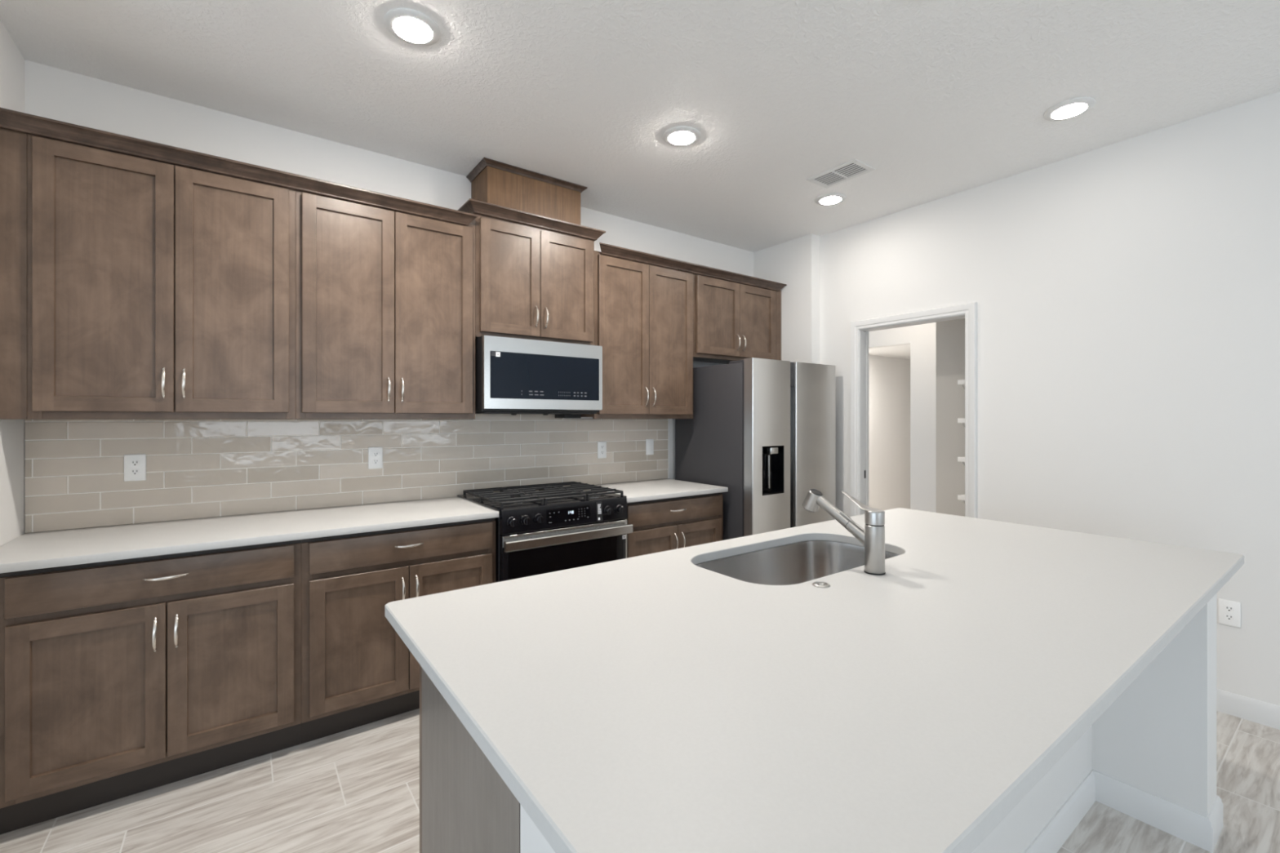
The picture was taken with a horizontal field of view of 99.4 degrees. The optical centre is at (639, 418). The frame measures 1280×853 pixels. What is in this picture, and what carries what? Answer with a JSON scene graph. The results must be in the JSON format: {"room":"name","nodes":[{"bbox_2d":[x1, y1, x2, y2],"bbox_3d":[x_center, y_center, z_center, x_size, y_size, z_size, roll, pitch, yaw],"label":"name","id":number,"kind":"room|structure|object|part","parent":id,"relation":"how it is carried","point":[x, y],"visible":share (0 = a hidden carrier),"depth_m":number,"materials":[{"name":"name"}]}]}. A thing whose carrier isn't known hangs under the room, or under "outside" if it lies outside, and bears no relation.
{"room":"kitchen","nodes":[
{"label":"kitchen","id":0,"kind":"room"},
{"bbox_2d":[0,19,24,546],"bbox_3d":[-2.241,-0.037,1.759,0.120,2.829,1.000,0,0,-36],"label":"wall","id":1,"kind":"structure","parent":0,"point":[11,60],"depth_m":2.07,"materials":[{"name":"white paint"}]},
{"bbox_2d":[24,59,753,515],"bbox_3d":[-0.826,-0.037,3.487,4.444,2.829,0.120,0,0,-36],"label":"wall","id":2,"kind":"structure","parent":0,"point":[50,92],"depth_m":2.71,"materials":[{"name":"white paint"}]},
{"bbox_2d":[0,128,295,419],"bbox_3d":[-2.014,-0.529,2.321,0.907,1.066,0.358,0,0,-36],"label":"upper cabinet","id":3,"kind":"object","parent":2,"relation":"attached to","point":[132,287],"visible":0.97,"depth_m":2.16,"materials":[{"name":"brown wood"}]},
{"bbox_3d":[-2.069,-0.531,2.111,0.396,1.009,0.020,0,0,-36],"label":"door","id":4,"kind":"part","parent":3,"relation":"part of","materials":[{"name":"brown wood"}]},
{"bbox_3d":[-1.918,-0.144,2.189,0.012,0.127,0.034,0,0,-36],"label":"handle","id":5,"kind":"part","parent":3,"relation":"part of","materials":[{"name":"silver metal"}]},
{"bbox_3d":[-1.867,-0.144,2.227,0.012,0.127,0.034,0,0,-36],"label":"handle","id":6,"kind":"part","parent":3,"relation":"part of","materials":[{"name":"silver metal"}]},
{"bbox_3d":[-1.748,-0.531,2.346,0.392,1.009,0.020,0,0,-36],"label":"door","id":7,"kind":"part","parent":3,"relation":"part of","materials":[{"name":"brown wood"}]},
{"bbox_2d":[0,107,786,291],"bbox_3d":[-0.637,-1.113,3.329,4.321,0.133,0.356,0,0,-36],"label":"crown molding","id":8,"kind":"structure","parent":3,"relation":"attached to","point":[12,120],"depth_m":2.52,"materials":[{"name":"brown wood"}]},
{"bbox_2d":[24,413,668,533],"bbox_3d":[-1.128,0.222,3.185,3.355,0.592,0.010,0,0,-36],"label":"backsplash","id":9,"kind":"structure","parent":2,"relation":"attached to","point":[74,468],"depth_m":2.73,"materials":[{"name":"tile"}]},
{"bbox_2d":[124,453,146,481],"bbox_3d":[-2.212,0.217,2.382,0.072,0.117,0.008,0,0,-36],"label":"wall outlet","id":10,"kind":"object","parent":9,"relation":"attached to","point":[135,465],"visible":1,"depth_m":2.38,"materials":[{"name":"white plastic"}]},
{"bbox_2d":[129,469,140,475],"bbox_3d":[-2.210,0.236,2.380,0.033,0.027,0.002,0,0,-36],"label":"receptacle","id":11,"kind":"object","parent":10,"relation":"attached to","point":[132,472],"depth_m":2.38,"materials":[{"name":"white plastic"}]},
{"bbox_2d":[129,460,140,466],"bbox_3d":[-2.210,0.197,2.380,0.033,0.027,0.002,0,0,-36],"label":"receptacle","id":12,"kind":"object","parent":10,"relation":"attached to","point":[132,463],"depth_m":2.38,"materials":[{"name":"white plastic"}]},
{"bbox_2d":[368,447,382,469],"bbox_3d":[-1.433,0.216,2.952,0.072,0.117,0.008,0,0,-36],"label":"wall outlet","id":13,"kind":"object","parent":9,"relation":"attached to","point":[375,454],"visible":1,"depth_m":2.95,"materials":[{"name":"white plastic"}]},
{"bbox_2d":[372,458,378,464],"bbox_3d":[-1.431,0.235,2.949,0.033,0.027,0.002,0,0,-36],"label":"receptacle","id":14,"kind":"object","parent":13,"relation":"attached to","point":[375,461],"depth_m":2.95,"materials":[{"name":"white plastic"}]},
{"bbox_2d":[372,452,378,457],"bbox_3d":[-1.431,0.196,2.949,0.033,0.027,0.002,0,0,-36],"label":"receptacle","id":15,"kind":"object","parent":13,"relation":"attached to","point":[374,454],"depth_m":2.95,"materials":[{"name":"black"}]},
{"bbox_2d":[597,441,606,458],"bbox_3d":[-0.260,0.222,3.809,0.072,0.117,0.008,0,0,-36],"label":"wall outlet","id":16,"kind":"object","parent":9,"relation":"attached to","point":[602,446],"visible":1,"depth_m":3.80,"materials":[{"name":"white plastic"}]},
{"bbox_2d":[645,439,653,454],"bbox_3d":[0.080,0.215,4.058,0.072,0.117,0.008,0,0,-36],"label":"light switch","id":17,"kind":"object","parent":9,"relation":"attached to","point":[649,442],"visible":1,"depth_m":4.05,"materials":[{"name":"white plastic"}]},
{"bbox_3d":[0.223,0.234,4.173,0.006,0.459,0.010,0,0,-36],"label":"edge trim","id":18,"kind":"part","parent":9,"relation":"part of","materials":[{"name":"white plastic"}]},
{"bbox_2d":[295,190,475,418],"bbox_3d":[-1.310,-0.529,2.836,0.836,1.066,0.358,0,0,-36],"label":"upper cabinet","id":19,"kind":"object","parent":2,"relation":"attached to","point":[385,298],"visible":0.98,"depth_m":2.69,"materials":[{"name":"brown wood"}]},
{"bbox_3d":[-1.389,-0.531,2.609,0.394,1.009,0.020,0,0,-36],"label":"door","id":20,"kind":"part","parent":19,"relation":"part of","materials":[{"name":"brown wood"}]},
{"bbox_3d":[-1.238,-0.144,2.686,0.012,0.127,0.034,0,0,-36],"label":"handle","id":21,"kind":"part","parent":19,"relation":"part of","materials":[{"name":"silver metal"}]},
{"bbox_3d":[-1.188,-0.144,2.724,0.012,0.127,0.034,0,0,-36],"label":"handle","id":22,"kind":"part","parent":19,"relation":"part of","materials":[{"name":"silver metal"}]},
{"bbox_3d":[-1.068,-0.531,2.844,0.393,1.009,0.020,0,0,-36],"label":"door","id":23,"kind":"part","parent":19,"relation":"part of","materials":[{"name":"brown wood"}]},
{"bbox_2d":[470,213,594,345],"bbox_3d":[-0.663,-0.790,3.308,0.762,0.681,0.358,0,0,-36],"label":"upper cabinet","id":24,"kind":"object","parent":2,"relation":"attached to","point":[531,282],"visible":0.93,"depth_m":3.16,"materials":[{"name":"brown wood"}]},
{"bbox_3d":[-0.730,-0.791,3.091,0.357,0.626,0.020,0,0,-36],"label":"door","id":25,"kind":"part","parent":24,"relation":"part of","materials":[{"name":"brown wood"}]},
{"bbox_2d":[466,157,586,225],"bbox_3d":[-0.681,-1.291,3.333,0.664,0.319,0.297,0,0,-36],"label":"chase","id":26,"kind":"object","parent":24,"relation":"on","point":[492,181],"visible":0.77,"depth_m":3.20,"materials":[{"name":"brown wood"}]},
{"bbox_3d":[-0.681,-1.436,3.333,0.664,0.029,0.297,0,0,-36],"label":"molding","id":27,"kind":"part","parent":26,"relation":"part of","materials":[{"name":"brown wood"}]},
{"bbox_3d":[-0.595,-0.594,3.157,0.012,0.127,0.034,0,0,-36],"label":"handle","id":28,"kind":"part","parent":24,"relation":"part of","materials":[{"name":"silver metal"}]},
{"bbox_2d":[475,335,602,417],"bbox_3d":[-0.644,-0.224,3.290,0.750,0.448,0.392,0,0,-36],"label":"microwave","id":29,"kind":"object","parent":24,"relation":"attached to","point":[513,376],"visible":0.98,"depth_m":3.09,"materials":[{"name":"silver"}]},
{"bbox_3d":[-0.544,-0.594,3.194,0.012,0.127,0.034,0,0,-36],"label":"handle","id":30,"kind":"part","parent":24,"relation":"part of","materials":[{"name":"silver metal"}]},
{"bbox_3d":[-0.439,-0.791,3.304,0.356,0.626,0.020,0,0,-36],"label":"door","id":31,"kind":"part","parent":24,"relation":"part of","materials":[{"name":"brown wood"}]},
{"bbox_2d":[580,250,693,418],"bbox_3d":[-0.018,-0.529,3.780,0.836,1.066,0.358,0,0,-36],"label":"upper cabinet","id":32,"kind":"object","parent":2,"relation":"attached to","point":[643,313],"visible":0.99,"depth_m":3.63,"materials":[{"name":"brown wood"}]},
{"bbox_3d":[-0.098,-0.531,3.553,0.394,1.009,0.020,0,0,-36],"label":"door","id":33,"kind":"part","parent":32,"relation":"part of","materials":[{"name":"brown wood"}]},
{"bbox_3d":[0.052,-0.146,3.630,0.012,0.127,0.034,0,0,-36],"label":"handle","id":34,"kind":"part","parent":32,"relation":"part of","materials":[{"name":"silver metal"}]},
{"bbox_3d":[0.103,-0.146,3.667,0.012,0.127,0.034,0,0,-36],"label":"handle","id":35,"kind":"part","parent":32,"relation":"part of","materials":[{"name":"silver metal"}]},
{"bbox_3d":[0.222,-0.531,3.786,0.390,1.009,0.020,0,0,-36],"label":"door","id":36,"kind":"part","parent":32,"relation":"part of","materials":[{"name":"brown wood"}]},
{"bbox_2d":[693,273,781,364],"bbox_3d":[0.714,-0.753,4.315,0.978,0.618,0.358,0,0,-36],"label":"upper cabinet","id":37,"kind":"object","parent":2,"relation":"attached to","point":[732,321],"visible":0.86,"depth_m":4.15,"materials":[{"name":"brown wood"}]},
{"bbox_3d":[0.594,-0.754,4.059,0.434,0.563,0.020,0,0,-36],"label":"door","id":38,"kind":"part","parent":37,"relation":"part of","materials":[{"name":"brown wood"}]},
{"bbox_3d":[0.939,-0.754,4.311,0.412,0.563,0.020,0,0,-36],"label":"door","id":39,"kind":"part","parent":37,"relation":"part of","materials":[{"name":"brown wood"}]},
{"bbox_2d":[0,0,1279,252],"bbox_3d":[2.900,-1.501,2.792,15.000,0.100,10.200,0,0,-36],"label":"ceiling","id":40,"kind":"structure","parent":0,"point":[940,98],"depth_m":2.34,"materials":[{"name":"white paint"}]},
{"bbox_2d":[384,8,440,46],"bbox_3d":[-0.840,-1.441,2.016,0.193,0.018,0.193,0,0,-36],"label":"recessed light","id":41,"kind":"object","parent":40,"relation":"in","point":[410,26],"visible":1,"depth_m":1.99,"materials":[{"name":"white plastic"}]},
{"bbox_2d":[662,126,700,146],"bbox_3d":[0.218,-1.441,2.792,0.193,0.018,0.193,0,0,-36],"label":"recessed light","id":42,"kind":"object","parent":40,"relation":"in","point":[677,135],"visible":1,"depth_m":2.77,"materials":[{"name":"white plastic"}]},
{"bbox_2d":[814,192,845,205],"bbox_3d":[1.265,-1.441,3.592,0.193,0.018,0.193,0,0,-36],"label":"recessed light","id":43,"kind":"object","parent":40,"relation":"in","point":[828,199],"visible":1,"depth_m":3.56,"materials":[{"name":"white plastic"}]},
{"bbox_2d":[806,159,875,188],"bbox_3d":[1.195,-1.448,3.228,0.207,0.006,0.327,0,0,-36],"label":"ceiling vent","id":44,"kind":"object","parent":40,"relation":"in","point":[854,168],"visible":1,"depth_m":3.22,"materials":[{"name":"white metal"}]},
{"bbox_2d":[1043,97,1095,121],"bbox_3d":[2.017,-1.441,2.547,0.193,0.018,0.193,0,0,-36],"label":"recessed light","id":45,"kind":"object","parent":40,"relation":"in","point":[1073,108],"visible":1,"depth_m":2.52,"materials":[{"name":"white plastic"}]},
{"bbox_2d":[0,708,1279,852],"bbox_3d":[2.900,1.428,2.792,15.000,0.100,10.200,0,0,-36],"label":"floor","id":46,"kind":"structure","parent":0,"point":[356,789],"depth_m":1.91,"materials":[{"name":"tile"}]},
{"bbox_2d":[0,539,301,834],"bbox_3d":[-1.925,0.936,2.199,0.907,0.882,0.660,0,0,-36],"label":"base cabinet","id":47,"kind":"object","parent":46,"relation":"on","point":[124,677],"visible":0.99,"depth_m":1.95,"materials":[{"name":"brown wood"}]},
{"bbox_3d":[-1.889,0.955,1.869,0.392,0.563,0.020,0,0,-36],"label":"door","id":48,"kind":"part","parent":47,"relation":"part of","materials":[{"name":"brown wood"}]},
{"bbox_3d":[-1.729,0.582,1.986,0.788,0.130,0.020,0,0,-36],"label":"drawer","id":49,"kind":"part","parent":47,"relation":"part of","materials":[{"name":"brown wood"}]},
{"bbox_3d":[-1.738,0.781,1.947,0.012,0.127,0.034,0,0,-36],"label":"handle","id":50,"kind":"part","parent":47,"relation":"part of","materials":[{"name":"silver metal"}]},
{"bbox_3d":[-1.714,0.576,1.965,0.127,0.012,0.034,0,0,-36],"label":"handle","id":51,"kind":"part","parent":47,"relation":"part of","materials":[{"name":"silver metal"}]},
{"bbox_3d":[-1.690,0.781,1.982,0.012,0.127,0.034,0,0,-36],"label":"handle","id":52,"kind":"part","parent":47,"relation":"part of","materials":[{"name":"silver metal"}]},
{"bbox_3d":[-1.569,0.955,2.103,0.392,0.563,0.020,0,0,-36],"label":"door","id":53,"kind":"part","parent":47,"relation":"part of","materials":[{"name":"brown wood"}]},
{"bbox_2d":[0,496,498,573],"bbox_3d":[-1.591,0.479,2.451,1.742,0.030,0.646,0,0,-36],"label":"countertop","id":54,"kind":"structure","parent":47,"relation":"on","point":[69,547],"depth_m":2.23,"materials":[{"name":"white stone"}]},
{"bbox_2d":[300,517,495,743],"bbox_3d":[-1.221,0.936,2.713,0.835,0.882,0.660,0,0,-36],"label":"base cabinet","id":55,"kind":"object","parent":46,"relation":"on","point":[357,670],"visible":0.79,"depth_m":2.39,"materials":[{"name":"brown wood"}]},
{"bbox_3d":[-1.211,0.955,2.365,0.388,0.563,0.020,0,0,-36],"label":"door","id":56,"kind":"part","parent":55,"relation":"part of","materials":[{"name":"brown wood"}]},
{"bbox_3d":[-1.052,0.582,2.481,0.782,0.130,0.020,0,0,-36],"label":"drawer","id":57,"kind":"part","parent":55,"relation":"part of","materials":[{"name":"brown wood"}]},
{"bbox_3d":[-1.061,0.781,2.442,0.012,0.127,0.034,0,0,-36],"label":"handle","id":58,"kind":"part","parent":55,"relation":"part of","materials":[{"name":"silver metal"}]},
{"bbox_3d":[-1.036,0.576,2.460,0.127,0.012,0.034,0,0,-36],"label":"handle","id":59,"kind":"part","parent":55,"relation":"part of","materials":[{"name":"silver metal"}]},
{"bbox_3d":[-1.014,0.781,2.477,0.012,0.127,0.034,0,0,-36],"label":"handle","id":60,"kind":"part","parent":55,"relation":"part of","materials":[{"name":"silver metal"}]},
{"bbox_3d":[-0.894,0.955,2.597,0.390,0.563,0.020,0,0,-36],"label":"door","id":61,"kind":"part","parent":55,"relation":"part of","materials":[{"name":"brown wood"}]},
{"bbox_2d":[419,664,519,852],"bbox_3d":[0.482,0.936,1.760,2.128,0.882,0.617,0,0,-36],"label":"island end panel","id":62,"kind":"object","parent":46,"relation":"on","point":[466,806],"visible":0.08,"depth_m":1.16,"materials":[{"name":"brown wood"}]},
{"bbox_3d":[0.305,0.936,2.002,2.128,0.882,0.019,0,0,-36],"label":"frame","id":63,"kind":"part","parent":62,"relation":"part of","materials":[{"name":"brown wood"}]},
{"bbox_2d":[457,481,632,582],"bbox_3d":[-0.552,0.898,3.159,0.788,0.960,0.708,0,0,-36],"label":"gas range","id":64,"kind":"object","parent":46,"relation":"on","point":[548,527],"visible":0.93,"depth_m":2.91,"materials":[{"name":"black metal"}]},
{"bbox_3d":[-0.631,0.518,2.709,0.054,0.054,0.035,0,0,-36],"label":"knob","id":65,"kind":"part","parent":64,"relation":"part of","materials":[{"name":"black ceramic"}]},
{"bbox_3d":[-0.573,0.518,2.751,0.054,0.054,0.035,0,0,-36],"label":"knob","id":66,"kind":"part","parent":64,"relation":"part of","materials":[{"name":"black ceramic"}]},
{"bbox_3d":[-0.513,0.518,2.795,0.054,0.054,0.035,0,0,-36],"label":"knob","id":67,"kind":"part","parent":64,"relation":"part of","materials":[{"name":"black ceramic"}]},
{"bbox_2d":[457,485,626,512],"bbox_3d":[-0.576,0.463,3.192,0.788,0.019,0.628,0,0,-36],"label":"cooktop","id":68,"kind":"object","parent":64,"relation":"in","point":[486,503],"depth_m":2.97,"materials":[{"name":"black metal"}]},
{"bbox_3d":[-0.385,0.864,2.931,0.752,0.557,0.038,0,0,-36],"label":"oven door","id":69,"kind":"part","parent":64,"relation":"part of","materials":[{"name":"black glass"}]},
{"bbox_3d":[-0.384,0.517,2.929,0.756,0.127,0.042,0,0,-36],"label":"control panel","id":70,"kind":"part","parent":64,"relation":"part of","materials":[{"name":"black ceramic"}]},
{"bbox_3d":[-0.357,0.630,2.895,0.760,0.051,0.051,0,0,-36],"label":"handle","id":71,"kind":"part","parent":64,"relation":"part of","materials":[{"name":"silver metal"}]},
{"bbox_3d":[-0.169,0.518,3.046,0.054,0.054,0.035,0,0,-36],"label":"knob","id":72,"kind":"part","parent":64,"relation":"part of","materials":[{"name":"black ceramic"}]},
{"bbox_3d":[-0.106,0.518,3.093,0.054,0.054,0.035,0,0,-36],"label":"knob","id":73,"kind":"part","parent":64,"relation":"part of","materials":[{"name":"black ceramic"}]},
{"bbox_2d":[626,492,722,558],"bbox_3d":[0.074,0.936,3.660,0.830,0.882,0.660,0,0,-36],"label":"base cabinet","id":74,"kind":"object","parent":46,"relation":"on","point":[661,525],"visible":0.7,"depth_m":3.40,"materials":[{"name":"brown wood"}]},
{"bbox_3d":[0.083,0.955,3.311,0.382,0.563,0.020,0,0,-36],"label":"door","id":75,"kind":"part","parent":74,"relation":"part of","materials":[{"name":"brown wood"}]},
{"bbox_2d":[594,478,728,502],"bbox_3d":[0.071,0.479,3.666,0.833,0.030,0.646,0,0,-36],"label":"countertop","id":76,"kind":"structure","parent":74,"relation":"on","point":[658,489],"depth_m":3.58,"materials":[{"name":"white stone"}]},
{"bbox_3d":[0.238,0.582,3.424,0.766,0.130,0.020,0,0,-36],"label":"drawer","id":77,"kind":"part","parent":74,"relation":"part of","materials":[{"name":"brown wood"}]},
{"bbox_3d":[0.228,0.891,3.449,0.830,0.746,0.019,0,0,-36],"label":"frame","id":78,"kind":"part","parent":74,"relation":"part of","materials":[{"name":"brown wood"}]},
{"bbox_3d":[0.231,0.781,3.386,0.012,0.127,0.034,0,0,-36],"label":"handle","id":79,"kind":"part","parent":74,"relation":"part of","materials":[{"name":"silver metal"}]},
{"bbox_3d":[0.254,0.576,3.403,0.127,0.012,0.034,0,0,-36],"label":"handle","id":80,"kind":"part","parent":74,"relation":"part of","materials":[{"name":"silver metal"}]},
{"bbox_3d":[0.278,0.781,3.421,0.012,0.127,0.034,0,0,-36],"label":"handle","id":81,"kind":"part","parent":74,"relation":"part of","materials":[{"name":"silver metal"}]},
{"bbox_3d":[0.394,0.955,3.538,0.380,0.563,0.020,0,0,-36],"label":"door","id":82,"kind":"part","parent":74,"relation":"part of","materials":[{"name":"brown wood"}]},
{"bbox_2d":[675,357,835,540],"bbox_3d":[0.875,0.492,4.120,0.914,1.772,0.786,0,0,-36],"label":"refrigerator","id":83,"kind":"object","parent":46,"relation":"on","point":[762,430],"visible":0.67,"depth_m":3.76,"materials":[{"name":"grey metal"}]},
{"bbox_3d":[0.871,0.462,3.679,0.385,1.712,0.078,0,0,-36],"label":"door","id":84,"kind":"part","parent":83,"relation":"part of","materials":[{"name":"silver metal"}]},
{"bbox_3d":[0.880,0.363,3.686,0.014,0.230,0.012,0,0,-36],"label":"lever","id":85,"kind":"part","parent":83,"relation":"part of","materials":[{"name":"silver metal"}]},
{"bbox_3d":[0.905,0.218,3.683,0.080,0.049,0.037,0,0,-36],"label":"spout","id":86,"kind":"part","parent":83,"relation":"part of","materials":[{"name":"silver metal"}]},
{"bbox_3d":[1.264,0.462,3.966,0.468,1.712,0.078,0,0,-36],"label":"door","id":87,"kind":"part","parent":83,"relation":"part of","materials":[{"name":"silver metal"}]},
{"bbox_2d":[520,593,1216,852],"bbox_3d":[0.699,0.936,1.610,2.299,0.883,1.114,0,0,-36],"label":"island base","id":88,"kind":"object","parent":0,"point":[1157,738],"depth_m":1.80,"materials":[{"name":"white paint"}]},
{"bbox_2d":[384,507,1244,852],"bbox_3d":[0.710,0.479,1.605,2.468,0.030,1.206,0,0,-36],"label":"countertop","id":89,"kind":"structure","parent":88,"relation":"on","point":[660,702],"depth_m":0.97,"materials":[{"name":"white stone"}]},
{"bbox_2d":[695,540,898,585],"bbox_3d":[0.555,0.591,1.855,0.823,0.193,0.452,0,0,-36],"label":"sink","id":90,"kind":"object","parent":89,"relation":"in","point":[797,562],"visible":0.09,"depth_m":2.11,"materials":[{"name":"grey metal"}]},
{"bbox_2d":[812,581,830,587],"bbox_3d":[0.505,0.460,1.508,0.047,0.006,0.047,0,0,-36],"label":"switch","id":91,"kind":"object","parent":89,"relation":"on","point":[818,584],"visible":1,"depth_m":1.50,"materials":[{"name":"grey metal"}]},
{"bbox_2d":[802,488,885,575],"bbox_3d":[0.641,0.346,1.722,0.059,0.235,0.284,0,0,-36],"label":"kitchen faucet","id":92,"kind":"object","parent":89,"relation":"on","point":[872,537],"visible":1,"depth_m":1.63,"materials":[{"name":"silver metal"}]},
{"bbox_3d":[0.682,0.360,1.666,0.038,0.083,0.102,0,0,-36],"label":"spout arm","id":93,"kind":"part","parent":92,"relation":"part of","materials":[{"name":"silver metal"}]},
{"bbox_3d":[0.683,0.256,1.666,0.048,0.054,0.134,0,0,-36],"label":"lever","id":94,"kind":"part","parent":92,"relation":"part of","materials":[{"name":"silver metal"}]},
{"bbox_2d":[1023,769,1223,852],"bbox_3d":[0.703,1.328,1.605,2.327,0.100,1.128,0,0,-36],"label":"baseboard","id":95,"kind":"structure","parent":88,"relation":"attached to","point":[1203,832],"depth_m":1.81,"materials":[{"name":"white wood"}]},
{"bbox_2d":[868,355,910,510],"bbox_3d":[4.338,0.254,8.365,5.700,2.247,0.100,0,0,-36],"label":"wall","id":96,"kind":"structure","parent":0,"point":[889,378],"depth_m":7.73,"materials":[{"name":"white paint"}]},
{"bbox_2d":[868,344,910,359],"bbox_3d":[5.076,-0.896,7.356,5.700,0.053,2.400,0,0,-36],"label":"ceiling","id":97,"kind":"structure","parent":0,"point":[903,352],"depth_m":7.15,"materials":[{"name":"white paint"}]},
{"bbox_2d":[868,322,936,512],"bbox_3d":[2.682,-0.037,5.717,0.100,2.829,5.020,0,0,-36],"label":"wall","id":98,"kind":"structure","parent":0,"point":[922,339],"depth_m":5.44,"materials":[{"name":"white paint"}]},
{"bbox_2d":[936,318,964,516],"bbox_3d":[2.888,-0.037,3.741,0.100,2.829,1.587,0,0,-36],"label":"wall","id":99,"kind":"structure","parent":0,"point":[950,335],"depth_m":4.27,"materials":[{"name":"grey paint"}]},
{"bbox_2d":[957,494,964,503],"bbox_3d":[2.775,0.663,3.550,0.303,0.214,1.172,0,0,-36],"label":"wire shelf","id":100,"kind":"object","parent":99,"relation":"attached to","point":[962,497],"visible":0.06,"depth_m":3.92,"materials":[{"name":"white metal"}]},
{"bbox_2d":[957,379,964,390],"bbox_3d":[2.775,-0.170,3.550,0.303,0.214,1.172,0,0,-36],"label":"wire shelf","id":101,"kind":"object","parent":99,"relation":"attached to","point":[962,382],"visible":0.1,"depth_m":3.92,"materials":[{"name":"white metal"}]},
{"bbox_2d":[957,417,964,427],"bbox_3d":[2.775,0.107,3.550,0.303,0.214,1.172,0,0,-36],"label":"wire shelf","id":102,"kind":"object","parent":99,"relation":"attached to","point":[962,420],"visible":0.07,"depth_m":3.92,"materials":[{"name":"white metal"}]},
{"bbox_2d":[957,457,964,466],"bbox_3d":[2.775,0.387,3.550,0.303,0.214,1.172,0,0,-36],"label":"wire shelf","id":103,"kind":"object","parent":99,"relation":"attached to","point":[962,460],"visible":0.09,"depth_m":3.92,"materials":[{"name":"white metal"}]},
{"bbox_2d":[753,91,1279,706],"bbox_3d":[3.302,-0.037,1.798,0.226,2.829,7.720,0,0,-36],"label":"wall","id":104,"kind":"structure","parent":0,"point":[1126,293],"depth_m":2.85,"materials":[{"name":"white paint"}]},
{"bbox_2d":[863,331,866,514],"bbox_3d":[1.494,0.357,4.376,0.036,2.021,0.703,0,0,-36],"label":"door","id":105,"kind":"structure","parent":104,"relation":"in","point":[864,332],"depth_m":4.09,"materials":[{"name":"white"}]},
{"bbox_2d":[850,302,977,518],"bbox_3d":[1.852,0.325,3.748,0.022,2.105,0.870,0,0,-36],"label":"trim","id":106,"kind":"structure","parent":104,"relation":"attached to","point":[970,309],"depth_m":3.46,"materials":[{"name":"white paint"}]},
{"bbox_2d":[1217,598,1240,627],"bbox_3d":[2.750,0.908,2.530,0.008,0.117,0.072,0,0,-36],"label":"wall outlet","id":107,"kind":"object","parent":104,"relation":"attached to","point":[1228,611],"visible":1,"depth_m":2.53,"materials":[{"name":"white plastic"}]},
{"bbox_2d":[1224,613,1234,620],"bbox_3d":[2.748,0.927,2.529,0.002,0.027,0.033,0,0,-36],"label":"receptacle","id":108,"kind":"object","parent":107,"relation":"attached to","point":[1227,616],"depth_m":2.53,"materials":[{"name":"white plastic"}]},
{"bbox_2d":[1224,605,1234,612],"bbox_3d":[2.748,0.888,2.529,0.002,0.027,0.033,0,0,-36],"label":"receptacle","id":109,"kind":"object","parent":107,"relation":"attached to","point":[1227,608],"depth_m":2.53,"materials":[{"name":"white plastic"}]},
{"bbox_2d":[1216,688,1279,729],"bbox_3d":[3.840,1.328,1.036,0.014,0.100,5.855,0,0,-36],"label":"baseboard","id":110,"kind":"structure","parent":104,"relation":"attached to","point":[1265,713],"depth_m":2.48,"materials":[{"name":"white wood"}]}
]}

